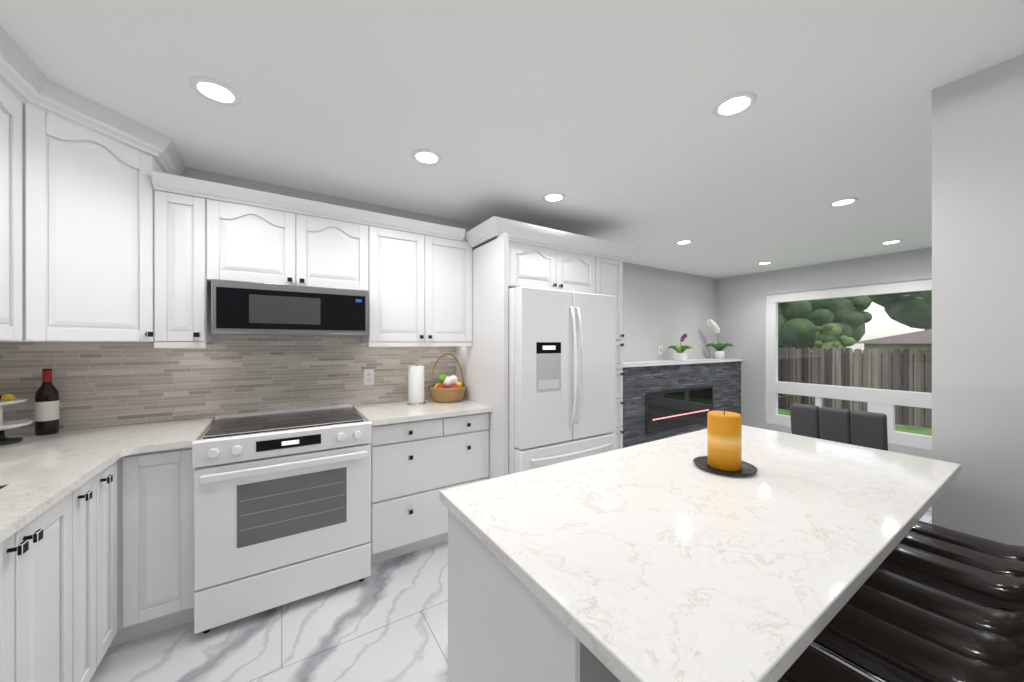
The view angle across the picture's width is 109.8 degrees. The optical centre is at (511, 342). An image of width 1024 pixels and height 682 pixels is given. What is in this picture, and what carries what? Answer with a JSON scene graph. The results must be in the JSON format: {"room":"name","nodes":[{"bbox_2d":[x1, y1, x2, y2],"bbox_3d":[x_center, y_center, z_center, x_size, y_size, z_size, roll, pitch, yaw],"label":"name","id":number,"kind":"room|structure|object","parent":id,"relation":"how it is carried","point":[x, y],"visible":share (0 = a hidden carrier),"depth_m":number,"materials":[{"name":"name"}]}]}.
{"room":"kitchen","nodes":[
{"label":"kitchen","id":0,"kind":"room"},
{"bbox_2d":[9,165,477,434],"bbox_3d":[-1.032,0.160,2.996,3.910,2.420,0.440,0,0,-33],"label":"wall","id":1,"kind":"structure","parent":0,"point":[243,183],"depth_m":2.50,"materials":[{"name":"grey paint"}]},
{"bbox_2d":[0,335,455,434],"bbox_3d":[-1.516,0.229,2.420,2.457,0.554,0.008,0,0,-33],"label":"backsplash","id":2,"kind":"structure","parent":1,"relation":"attached to","point":[98,384],"depth_m":2.19,"materials":[{"name":"tile"}]},
{"bbox_2d":[364,369,373,384],"bbox_3d":[-1.071,0.255,2.696,0.072,0.116,0.006,0,0,-33],"label":"electrical outlet plate","id":3,"kind":"object","parent":2,"relation":"attached to","point":[368,376],"visible":1,"depth_m":2.69,"materials":[{"name":"white plastic"}]},
{"bbox_2d":[89,506,931,681],"bbox_3d":[2.052,1.420,1.283,7.560,0.100,6.650,0,0,-33],"label":"floor","id":4,"kind":"structure","parent":0,"point":[386,621],"depth_m":1.65,"materials":[{"name":"tile"}]},
{"bbox_2d":[0,485,87,681],"bbox_3d":[-1.584,0.928,0.800,0.608,0.884,0.744,0,0,-33],"label":"base cabinet","id":5,"kind":"object","parent":4,"relation":"on","point":[44,568],"depth_m":1.10,"materials":[{"name":"white wood"}]},
{"bbox_2d":[0,422,159,544],"bbox_3d":[-1.198,0.471,0.218,0.632,0.030,4.058,0,0,-33],"label":"countertop","id":6,"kind":"structure","parent":5,"relation":"on","point":[37,473],"depth_m":1.35,"materials":[{"name":"white stone"}]},
{"bbox_2d":[0,394,33,445],"bbox_3d":[-2.320,0.343,1.632,0.184,0.225,0.184,0,0,-33],"label":"tiered stand","id":7,"kind":"object","parent":6,"relation":"on","point":[7,399],"visible":1,"depth_m":1.63,"materials":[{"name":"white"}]},
{"bbox_2d":[34,369,59,435],"bbox_3d":[-2.329,0.292,1.804,0.077,0.326,0.077,0,0,-33],"label":"wine bottle","id":8,"kind":"object","parent":6,"relation":"on","point":[46,410],"visible":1,"depth_m":1.79,"materials":[{"name":"black glass"}]},
{"bbox_2d":[88,465,111,681],"bbox_3d":[-1.805,0.928,1.145,0.608,0.884,0.305,0,0,-33],"label":"base cabinet","id":9,"kind":"object","parent":4,"relation":"on","point":[96,543],"depth_m":1.41,"materials":[{"name":"white wood"}]},
{"bbox_2d":[112,465,115,646],"bbox_3d":[-1.895,0.928,1.287,0.608,0.884,0.259,0,0,-33],"label":"base cabinet","id":10,"kind":"object","parent":4,"relation":"on","point":[113,466],"depth_m":1.53,"materials":[{"name":"white wood"}]},
{"bbox_2d":[140,421,214,637],"bbox_3d":[-1.786,0.928,1.895,0.273,0.884,0.598,0,0,-33],"label":"base cabinet","id":11,"kind":"object","parent":4,"relation":"on","point":[167,591],"depth_m":1.67,"materials":[{"name":"white wood"}]},
{"bbox_2d":[120,417,214,456],"bbox_3d":[-1.745,0.471,1.871,0.228,0.030,0.683,0,0,-33],"label":"countertop","id":12,"kind":"structure","parent":11,"relation":"on","point":[169,436],"depth_m":1.74,"materials":[{"name":"white stone"}]},
{"bbox_2d":[192,404,371,633],"bbox_3d":[-1.298,0.907,2.114,0.770,0.925,0.751,0,0,-33],"label":"range","id":13,"kind":"object","parent":4,"relation":"on","point":[282,507],"visible":1,"depth_m":1.82,"materials":[{"name":"white metal"}]},
{"bbox_2d":[353,398,491,564],"bbox_3d":[-0.657,0.913,2.596,0.816,0.914,0.633,0,0,-33],"label":"base cabinet","id":14,"kind":"object","parent":4,"relation":"on","point":[422,456],"visible":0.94,"depth_m":2.32,"materials":[{"name":"white wood"}]},
{"bbox_2d":[407,360,425,404],"bbox_3d":[-0.717,0.292,2.699,0.140,0.326,0.140,0,0,-33],"label":"paper towel","id":15,"kind":"object","parent":14,"relation":"on","point":[416,385],"visible":1,"depth_m":2.65,"materials":[{"name":"white paper"}]},
{"bbox_2d":[428,353,465,402],"bbox_3d":[-0.509,0.267,2.838,0.302,0.377,0.302,0,0,-33],"label":"fruit basket","id":16,"kind":"object","parent":14,"relation":"on","point":[448,389],"visible":1,"depth_m":2.76,"materials":[{"name":"brown wicker"}]},
{"bbox_2d":[456,216,635,478],"bbox_3d":[0.282,0.263,3.105,1.445,2.215,0.788,0,0,-33],"label":"surround","id":17,"kind":"object","parent":4,"relation":"on","point":[507,254],"visible":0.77,"depth_m":2.69,"materials":[{"name":"white wood"}]},
{"bbox_2d":[508,286,615,474],"bbox_3d":[0.209,0.500,2.928,0.903,1.740,0.996,0,0,-33],"label":"fridge","id":18,"kind":"object","parent":4,"relation":"on","point":[561,375],"visible":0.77,"depth_m":2.50,"materials":[{"name":"white metal"}]},
{"bbox_2d":[621,358,742,447],"bbox_3d":[2.131,0.806,4.869,3.158,1.128,0.388,0,0,-33],"label":"fireplace","id":19,"kind":"object","parent":4,"relation":"on","point":[662,399],"visible":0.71,"depth_m":4.65,"materials":[{"name":"stone"}]},
{"bbox_2d":[667,333,693,360],"bbox_3d":[2.337,0.052,4.996,0.330,0.378,0.336,0,0,-33],"label":"orchid","id":20,"kind":"object","parent":19,"relation":"on","point":[680,355],"visible":1,"depth_m":4.96,"materials":[{"name":"green plant"}]},
{"bbox_2d":[705,319,733,358],"bbox_3d":[3.167,-0.060,5.527,0.454,0.603,0.395,0,0,-33],"label":"orchid","id":21,"kind":"object","parent":19,"relation":"on","point":[719,353],"visible":1,"depth_m":5.48,"materials":[{"name":"white"}]},
{"bbox_2d":[439,425,961,681],"bbox_3d":[0.735,0.913,1.236,1.750,0.914,0.830,0,0,-33],"label":"kitchen island","id":22,"kind":"object","parent":4,"relation":"on","point":[665,560],"visible":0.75,"depth_m":0.84,"materials":[{"name":"white stone"}]},
{"bbox_2d":[693,411,756,475],"bbox_3d":[0.774,0.351,1.314,0.202,0.208,0.202,0,0,-33],"label":"candle","id":23,"kind":"object","parent":22,"relation":"on","point":[724,443],"visible":0.98,"depth_m":1.27,"materials":[{"name":"orange wax"}]},
{"bbox_2d":[777,645,873,681],"bbox_3d":[0.607,0.824,0.610,0.436,1.092,0.529,0,0,-33],"label":"stool","id":24,"kind":"object","parent":4,"relation":"on","point":[811,664],"visible":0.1,"depth_m":0.78,"materials":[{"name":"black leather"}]},
{"bbox_2d":[790,403,887,450],"bbox_3d":[1.648,0.864,1.897,0.435,1.014,0.415,0,0,-33],"label":"chair","id":25,"kind":"object","parent":4,"relation":"on","point":[860,428],"visible":0.27,"depth_m":1.94,"materials":[{"name":"grey fabric"}]},
{"bbox_2d":[810,567,1023,681],"bbox_3d":[1.071,0.824,0.906,0.436,1.092,0.529,0,0,-33],"label":"stool","id":26,"kind":"object","parent":4,"relation":"on","point":[884,625],"visible":0.67,"depth_m":0.88,"materials":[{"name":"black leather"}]},
{"bbox_2d":[879,520,1023,611],"bbox_3d":[1.534,0.824,1.202,0.436,1.092,0.529,0,0,-33],"label":"stool","id":27,"kind":"object","parent":4,"relation":"on","point":[984,571],"visible":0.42,"depth_m":1.16,"materials":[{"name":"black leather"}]},
{"bbox_2d":[0,0,1023,278],"bbox_3d":[2.052,-1.100,1.283,7.560,0.100,6.650,0,0,-33],"label":"ceiling","id":28,"kind":"structure","parent":0,"point":[606,120],"depth_m":1.56,"materials":[{"name":"white paint"}]},
{"bbox_2d":[0,58,35,341],"bbox_3d":[-1.940,-0.480,1.156,0.393,0.950,0.516,0,0,-33],"label":"upper cabinet","id":29,"kind":"object","parent":28,"relation":"hanging from","point":[17,118],"depth_m":1.38,"materials":[{"name":"white wood"}]},
{"bbox_2d":[4,58,183,345],"bbox_3d":[-2.073,-0.527,1.656,0.706,1.044,0.692,0,0,-33],"label":"upper cabinet","id":30,"kind":"object","parent":28,"relation":"hanging from","point":[103,238],"depth_m":1.63,"materials":[{"name":"white wood"}]},
{"bbox_2d":[168,190,223,345],"bbox_3d":[-1.805,-0.395,2.046,0.262,0.780,0.323,0,0,-33],"label":"upper cabinet","id":31,"kind":"object","parent":28,"relation":"hanging from","point":[195,224],"depth_m":1.92,"materials":[{"name":"white wood"}]},
{"bbox_2d":[189,76,241,105],"bbox_3d":[-1.234,-1.046,1.502,0.170,0.008,0.170,0,0,-33],"label":"recessed light","id":32,"kind":"object","parent":28,"relation":"in","point":[214,90],"visible":1,"depth_m":1.49,"materials":[{"name":"white plastic"}]},
{"bbox_2d":[224,198,307,285],"bbox_3d":[-1.544,-0.564,2.214,0.473,0.443,0.323,0,0,-33],"label":"upper cabinet","id":33,"kind":"object","parent":28,"relation":"hanging from","point":[262,245],"depth_m":2.09,"materials":[{"name":"white wood"}]},
{"bbox_2d":[211,279,367,335],"bbox_3d":[-1.358,-0.193,2.267,0.775,0.286,0.430,0,0,-33],"label":"microwave","id":34,"kind":"object","parent":33,"relation":"attached to","point":[246,308],"visible":1,"depth_m":2.06,"materials":[{"name":"silver metal"}]},
{"bbox_2d":[308,214,371,293],"bbox_3d":[-1.241,-0.564,2.407,0.473,0.443,0.323,0,0,-33],"label":"upper cabinet","id":35,"kind":"object","parent":28,"relation":"hanging from","point":[339,252],"depth_m":2.31,"materials":[{"name":"white wood"}]},
{"bbox_2d":[360,222,435,345],"bbox_3d":[-0.880,-0.395,2.638,0.496,0.780,0.323,0,0,-33],"label":"upper cabinet","id":36,"kind":"object","parent":28,"relation":"hanging from","point":[402,300],"depth_m":2.52,"materials":[{"name":"white wood"}]},
{"bbox_2d":[411,149,441,164],"bbox_3d":[-0.480,-1.046,2.031,0.170,0.008,0.170,0,0,-33],"label":"recessed light","id":37,"kind":"object","parent":28,"relation":"in","point":[426,156],"visible":1,"depth_m":2.02,"materials":[{"name":"white plastic"}]},
{"bbox_2d":[436,234,471,345],"bbox_3d":[-0.582,-0.395,2.829,0.437,0.780,0.323,0,0,-33],"label":"upper cabinet","id":38,"kind":"object","parent":28,"relation":"hanging from","point":[453,257],"depth_m":2.73,"materials":[{"name":"white wood"}]},
{"bbox_2d":[542,192,565,201],"bbox_3d":[0.302,-1.046,2.591,0.170,0.008,0.170,0,0,-33],"label":"recessed light","id":39,"kind":"object","parent":28,"relation":"in","point":[553,197],"visible":1,"depth_m":2.58,"materials":[{"name":"white plastic"}]},
{"bbox_2d":[675,240,692,244],"bbox_3d":[1.786,-1.046,3.741,0.170,0.008,0.170,0,0,-33],"label":"recessed light","id":40,"kind":"object","parent":28,"relation":"in","point":[681,242],"visible":1,"depth_m":3.74,"materials":[{"name":"white plastic"}]},
{"bbox_2d":[712,92,756,117],"bbox_3d":[0.979,-1.046,1.587,0.170,0.008,0.170,0,0,-33],"label":"recessed light","id":41,"kind":"object","parent":28,"relation":"in","point":[735,104],"visible":1,"depth_m":1.58,"materials":[{"name":"white plastic"}]},
{"bbox_2d":[757,261,772,264],"bbox_3d":[3.310,-1.046,4.717,0.170,0.008,0.170,0,0,-33],"label":"recessed light","id":42,"kind":"object","parent":28,"relation":"in","point":[763,263],"visible":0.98,"depth_m":4.72,"materials":[{"name":"white plastic"}]},
{"bbox_2d":[828,197,858,206],"bbox_3d":[2.464,-1.046,2.680,0.170,0.008,0.170,0,0,-33],"label":"recessed light","id":43,"kind":"object","parent":28,"relation":"in","point":[842,202],"visible":1,"depth_m":2.67,"materials":[{"name":"white plastic"}]},
{"bbox_2d":[879,240,902,244],"bbox_3d":[3.935,-1.046,3.739,0.170,0.008,0.170,0,0,-33],"label":"recessed light","id":44,"kind":"object","parent":28,"relation":"in","point":[890,242],"visible":0.98,"depth_m":3.74,"materials":[{"name":"white plastic"}]},
{"bbox_2d":[621,262,716,361],"bbox_3d":[2.011,0.160,5.114,3.500,2.420,0.150,0,0,-33],"label":"wall","id":45,"kind":"structure","parent":0,"point":[665,309],"depth_m":5.14,"materials":[{"name":"grey paint"}]},
{"bbox_2d":[717,247,931,458],"bbox_3d":[5.152,0.160,3.265,0.200,2.420,6.350,0,0,-33],"label":"wall","id":46,"kind":"structure","parent":0,"point":[741,312],"depth_m":5.31,"materials":[{"name":"grey paint"}]},
{"bbox_2d":[766,279,931,449],"bbox_3d":[4.429,0.235,4.322,0.080,1.890,2.410,0,0,-33],"label":"window","id":47,"kind":"structure","parent":46,"relation":"in","point":[884,401],"depth_m":4.54,"materials":[{"name":"white"}]},
{"bbox_2d":[932,54,1023,545],"bbox_3d":[2.739,0.160,0.042,0.120,2.420,3.520,0,0,-33],"label":"wall","id":48,"kind":"structure","parent":0,"point":[978,276],"depth_m":1.39,"materials":[{"name":"grey paint"}]},
{"label":"outside","id":49,"kind":"structure","parent":0,"visible":0},
{"bbox_2d":[778,408,931,435],"bbox_3d":[26.538,1.820,19.939,53.800,0.200,55.000,0,0,-33],"label":"ground","id":50,"kind":"structure","parent":49,"point":[914,429],"depth_m":7.25,"materials":[{"name":"green plant"}]},
{"bbox_2d":[778,301,819,351],"bbox_3d":[10.002,-2.188,13.828,3.434,7.816,3.088,0,0,-33],"label":"tree","id":51,"kind":"object","parent":50,"relation":"on","point":[800,323],"depth_m":12.64,"materials":[{"name":"green plant"}]},
{"bbox_2d":[813,323,854,351],"bbox_3d":[10.345,0.529,11.607,0.945,2.382,1.039,0,0,-33],"label":"tree","id":52,"kind":"object","parent":50,"relation":"on","point":[831,330],"depth_m":11.51,"materials":[{"name":"green plant"}]},
{"bbox_2d":[806,296,872,346],"bbox_3d":[27.268,-1.822,31.472,6.951,7.084,6.036,0,0,-33],"label":"tree","id":53,"kind":"object","parent":50,"relation":"on","point":[836,317],"depth_m":29.04,"materials":[{"name":"green plant"}]},
{"bbox_2d":[778,347,931,428],"bbox_3d":[8.743,0.912,6.811,0.070,1.615,30.055,0,0,-33],"label":"fence","id":54,"kind":"object","parent":50,"relation":"on","point":[920,369],"depth_m":8.14,"materials":[{"name":"brown wood"}]},
{"bbox_2d":[855,329,931,353],"bbox_3d":[19.656,0.370,11.027,7.800,2.700,12.200,0,0,-33],"label":"house","id":55,"kind":"structure","parent":50,"relation":"on","point":[901,342],"depth_m":13.26,"materials":[{"name":"grey"}]},
{"bbox_2d":[869,291,931,329],"bbox_3d":[22.856,-2.564,19.830,4.845,8.568,5.298,0,0,-33],"label":"tree","id":56,"kind":"object","parent":50,"relation":"on","point":[899,311],"depth_m":19.62,"materials":[{"name":"green plant"}]}
]}

